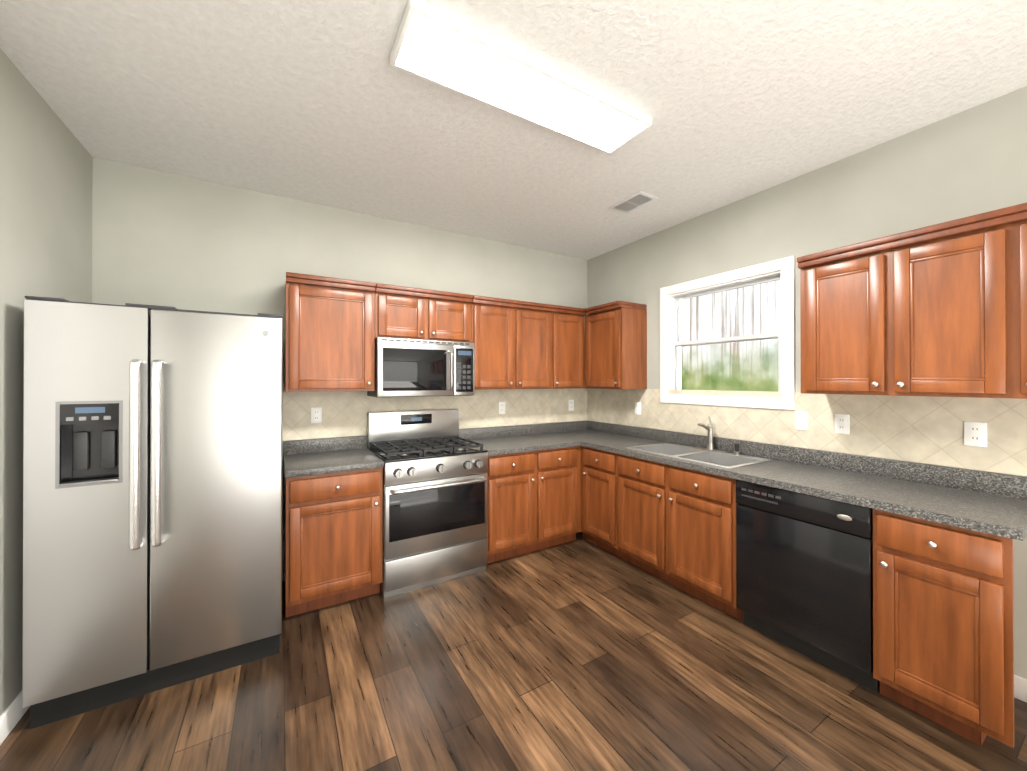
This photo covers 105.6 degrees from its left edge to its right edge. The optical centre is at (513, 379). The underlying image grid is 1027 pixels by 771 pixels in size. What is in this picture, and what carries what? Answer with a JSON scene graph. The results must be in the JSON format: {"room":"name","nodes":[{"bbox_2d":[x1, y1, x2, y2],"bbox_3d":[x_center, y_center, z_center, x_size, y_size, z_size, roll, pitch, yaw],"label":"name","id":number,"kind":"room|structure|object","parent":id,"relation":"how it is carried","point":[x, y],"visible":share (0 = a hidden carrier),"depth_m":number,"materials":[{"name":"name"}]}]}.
{"room":"kitchen","nodes":[
{"label":"kitchen","id":0,"kind":"room"},
{"bbox_2d":[0,48,92,715],"bbox_3d":[-0.894,0.054,-0.536,0.150,2.770,6.530,0,0,-31],"label":"wall","id":1,"kind":"structure","parent":0,"point":[46,172],"depth_m":1.69,"materials":[{"name":"paint"}]},
{"bbox_2d":[0,691,29,744],"bbox_3d":[-2.254,1.397,1.906,0.014,0.100,0.935,0,0,-31],"label":"baseboard","id":2,"kind":"structure","parent":1,"relation":"attached to","point":[14,712],"depth_m":1.60,"materials":[{"name":"white wood"}]},
{"bbox_2d":[92,157,586,580],"bbox_3d":[-0.883,0.067,3.357,4.150,2.770,0.150,0,0,-31],"label":"wall","id":3,"kind":"structure","parent":0,"point":[159,238],"depth_m":2.74,"materials":[{"name":"paint"}]},
{"bbox_2d":[285,272,375,391],"bbox_3d":[-1.315,-0.308,2.799,0.556,0.775,0.364,0,0,-31],"label":"upper cabinet","id":4,"kind":"object","parent":3,"relation":"attached to","point":[330,335],"visible":1,"depth_m":2.66,"materials":[{"name":"brown wood"}]},
{"bbox_2d":[375,283,472,342],"bbox_3d":[-0.746,-0.500,3.138,0.760,0.388,0.364,0,0,-31],"label":"upper cabinet","id":5,"kind":"object","parent":3,"relation":"attached to","point":[402,312],"visible":1,"depth_m":2.98,"materials":[{"name":"brown wood"}]},
{"bbox_2d":[367,337,473,396],"bbox_3d":[-0.726,-0.088,3.104,0.756,0.427,0.450,0,0,-31],"label":"over-the-range microwave","id":6,"kind":"object","parent":5,"relation":"attached to","point":[410,368],"visible":1,"depth_m":2.93,"materials":[{"name":"grey metal"}]},
{"bbox_2d":[282,388,586,440],"bbox_3d":[-0.837,0.261,3.293,3.824,0.357,0.006,0,0,-31],"label":"tile backsplash","id":7,"kind":"structure","parent":3,"relation":"attached to","point":[344,413],"depth_m":3.36,"materials":[{"name":"beige tile"}]},
{"bbox_2d":[311,407,321,422],"bbox_3d":[-1.470,0.265,2.907,0.072,0.116,0.009,0,0,-31],"label":"electrical outlet","id":8,"kind":"object","parent":7,"relation":"attached to","point":[316,415],"visible":1,"depth_m":2.90,"materials":[{"name":"white plastic"}]},
{"bbox_2d":[499,402,504,413],"bbox_3d":[-0.108,0.268,3.717,0.072,0.116,0.009,0,0,-31],"label":"electrical outlet","id":9,"kind":"object","parent":7,"relation":"attached to","point":[501,407],"visible":1,"depth_m":3.71,"materials":[{"name":"white plastic"}]},
{"bbox_2d":[568,400,573,410],"bbox_3d":[0.614,0.269,4.146,0.072,0.116,0.009,0,0,-31],"label":"electrical outlet","id":10,"kind":"object","parent":7,"relation":"attached to","point":[570,405],"visible":1,"depth_m":4.14,"materials":[{"name":"white plastic"}]},
{"bbox_2d":[471,295,585,389],"bbox_3d":[0.107,-0.305,3.645,1.216,0.775,0.364,0,0,-31],"label":"upper cabinet","id":11,"kind":"object","parent":3,"relation":"attached to","point":[523,345],"visible":0.98,"depth_m":3.48,"materials":[{"name":"brown wood"}]},
{"bbox_2d":[0,514,1026,770],"bbox_3d":[0.825,1.492,0.482,4.150,0.100,6.830,0,0,-31],"label":"floor","id":12,"kind":"structure","parent":0,"point":[578,654],"depth_m":1.75,"materials":[{"name":"brown wood"}]},
{"bbox_2d":[22,296,281,728],"bbox_3d":[-1.792,0.552,2.131,0.905,1.790,0.865,0,0,-31],"label":"refrigerator","id":13,"kind":"object","parent":12,"relation":"on","point":[152,505],"visible":1,"depth_m":1.77,"materials":[{"name":"grey metal"}]},
{"bbox_2d":[285,467,382,616],"bbox_3d":[-1.247,1.015,2.681,0.556,0.869,0.629,0,0,-31],"label":"base cabinet","id":14,"kind":"object","parent":12,"relation":"on","point":[333,538],"visible":0.98,"depth_m":2.44,"materials":[{"name":"brown wood"}]},
{"bbox_2d":[284,435,383,477],"bbox_3d":[-1.254,0.509,2.689,0.566,0.139,0.610,0,0,-31],"label":"countertop","id":15,"kind":"structure","parent":14,"relation":"on","point":[307,457],"depth_m":2.74,"materials":[{"name":"stone"}]},
{"bbox_2d":[368,409,487,597],"bbox_3d":[-0.658,0.853,2.987,0.756,1.195,0.680,0,0,-31],"label":"range","id":16,"kind":"object","parent":12,"relation":"on","point":[435,469],"visible":1,"depth_m":2.78,"materials":[{"name":"silver metal"}]},
{"bbox_2d":[486,446,580,563],"bbox_3d":[0.061,1.017,3.459,0.951,0.869,0.629,0,0,-31],"label":"base cabinet","id":17,"kind":"object","parent":12,"relation":"on","point":[533,500],"visible":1,"depth_m":3.20,"materials":[{"name":"brown wood"}]},
{"bbox_2d":[459,423,578,455],"bbox_3d":[0.032,0.511,3.454,0.900,0.139,0.610,0,0,-31],"label":"countertop","id":18,"kind":"structure","parent":17,"relation":"on","point":[499,440],"depth_m":3.56,"materials":[{"name":"stone"}]},
{"bbox_2d":[582,446,624,559],"bbox_3d":[0.927,1.017,3.455,0.629,0.869,0.509,0,0,-31],"label":"base cabinet","id":19,"kind":"object","parent":12,"relation":"on","point":[600,498],"visible":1,"depth_m":3.25,"materials":[{"name":"brown wood"}]},
{"bbox_2d":[618,454,742,621],"bbox_3d":[1.299,1.015,2.831,0.629,0.869,0.937,0,0,-31],"label":"base cabinet","id":20,"kind":"object","parent":12,"relation":"on","point":[676,526],"visible":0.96,"depth_m":2.59,"materials":[{"name":"brown wood"}]},
{"bbox_2d":[547,417,1026,540],"bbox_3d":[1.301,0.497,2.823,0.635,0.435,2.992,0,0,-31],"label":"countertop","id":21,"kind":"structure","parent":20,"relation":"on","point":[988,502],"depth_m":2.10,"materials":[{"name":"stone"}]},
{"bbox_2d":[625,443,772,468],"bbox_3d":[1.302,0.624,2.835,0.500,0.182,0.840,0,0,-31],"label":"sink basin","id":22,"kind":"object","parent":21,"relation":"in","point":[707,456],"depth_m":2.84,"materials":[{"name":"silver metal"}]},
{"bbox_2d":[693,417,739,454],"bbox_3d":[1.464,0.406,2.877,0.184,0.253,0.343,0,0,-31],"label":"tap","id":23,"kind":"object","parent":21,"relation":"on","point":[710,449],"depth_m":2.91,"materials":[{"name":"silver metal"}]},
{"bbox_2d":[736,479,879,692],"bbox_3d":[1.701,1.015,2.166,0.583,0.866,0.606,0,0,-31],"label":"dishwasher","id":24,"kind":"object","parent":12,"relation":"on","point":[804,574],"visible":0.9,"depth_m":1.97,"materials":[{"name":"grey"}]},
{"bbox_2d":[873,509,1013,747],"bbox_3d":[1.954,1.012,1.729,0.629,0.869,0.392,0,0,-31],"label":"base cabinet","id":25,"kind":"object","parent":12,"relation":"on","point":[943,625],"visible":1,"depth_m":1.56,"materials":[{"name":"brown wood"}]},
{"bbox_2d":[0,0,1026,259],"bbox_3d":[0.825,-1.378,0.491,4.150,0.100,6.830,0,0,-31],"label":"ceiling","id":26,"kind":"structure","parent":0,"point":[322,102],"depth_m":1.81,"materials":[{"name":"white paint"}]},
{"bbox_2d":[390,0,651,153],"bbox_3d":[0.097,-1.300,1.772,1.221,0.046,0.295,0,0,-31],"label":"ceiling light panel","id":27,"kind":"object","parent":26,"relation":"attached to","point":[438,46],"visible":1,"depth_m":1.66,"materials":[{"name":"white plastic"}]},
{"bbox_2d":[609,191,657,213],"bbox_3d":[0.889,-1.313,2.897,0.196,0.012,0.304,0,0,-31],"label":"ceiling vent","id":28,"kind":"object","parent":26,"relation":"in","point":[633,202],"visible":0.98,"depth_m":2.88,"materials":[{"name":"silver metal"}]},
{"bbox_2d":[587,86,1026,678],"bbox_3d":[2.543,0.060,1.509,0.150,2.770,6.530,0,0,-31],"label":"wall","id":29,"kind":"structure","parent":0,"point":[965,164],"depth_m":2.30,"materials":[{"name":"paint"}]},
{"bbox_2d":[585,300,646,388],"bbox_3d":[0.941,-0.305,3.696,0.364,0.775,0.495,0,0,-31],"label":"upper cabinet","id":30,"kind":"object","parent":29,"relation":"attached to","point":[615,344],"visible":1,"depth_m":3.53,"materials":[{"name":"brown wood"}]},
{"bbox_2d":[660,256,794,409],"bbox_3d":[1.629,-0.306,3.028,0.170,1.007,1.045,0,0,-31],"label":"window","id":31,"kind":"structure","parent":29,"relation":"in","point":[676,294],"depth_m":2.91,"materials":[{"name":"white"}]},
{"bbox_2d":[587,388,1026,476],"bbox_3d":[1.583,0.260,2.970,0.006,0.357,3.024,0,0,-31],"label":"tile backsplash","id":32,"kind":"structure","parent":29,"relation":"attached to","point":[924,429],"depth_m":2.24,"materials":[{"name":"beige tile"}]},
{"bbox_2d":[635,402,640,414],"bbox_3d":[1.166,0.268,3.656,0.009,0.116,0.072,0,0,-31],"label":"electrical outlet","id":33,"kind":"object","parent":32,"relation":"attached to","point":[637,408],"visible":1,"depth_m":3.65,"materials":[{"name":"white plastic"}]},
{"bbox_2d":[795,412,807,430],"bbox_3d":[1.850,0.264,2.504,0.012,0.116,0.072,0,0,-31],"label":"electrical outlet","id":34,"kind":"object","parent":32,"relation":"attached to","point":[801,420],"visible":1,"depth_m":2.50,"materials":[{"name":"white plastic"}]},
{"bbox_2d":[835,414,849,433],"bbox_3d":[1.958,0.263,2.324,0.009,0.116,0.072,0,0,-31],"label":"electrical outlet","id":35,"kind":"object","parent":32,"relation":"attached to","point":[842,423],"visible":1,"depth_m":2.32,"materials":[{"name":"white plastic"}]},
{"bbox_2d":[964,422,986,446],"bbox_3d":[2.224,0.262,1.877,0.009,0.116,0.072,0,0,-31],"label":"electrical outlet","id":36,"kind":"object","parent":32,"relation":"attached to","point":[975,433],"visible":1,"depth_m":1.87,"materials":[{"name":"white plastic"}]},
{"bbox_2d":[797,202,1026,398],"bbox_3d":[2.057,-0.311,1.820,0.364,0.775,1.140,0,0,-31],"label":"upper cabinet","id":37,"kind":"object","parent":29,"relation":"attached to","point":[938,310],"visible":1,"depth_m":1.80,"materials":[{"name":"brown wood"}]},
{"bbox_2d":[1014,675,1026,702],"bbox_3d":[3.203,1.391,0.236,0.014,0.100,3.616,0,0,-31],"label":"baseboard","id":38,"kind":"structure","parent":29,"relation":"attached to","point":[1020,684],"depth_m":1.76,"materials":[{"name":"white wood"}]},
{"label":"outside","id":39,"kind":"structure","parent":0,"visible":0},
{"bbox_2d":[681,280,780,391],"bbox_3d":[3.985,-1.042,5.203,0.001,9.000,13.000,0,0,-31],"label":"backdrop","id":40,"kind":"structure","parent":39,"point":[768,352],"depth_m":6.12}
]}

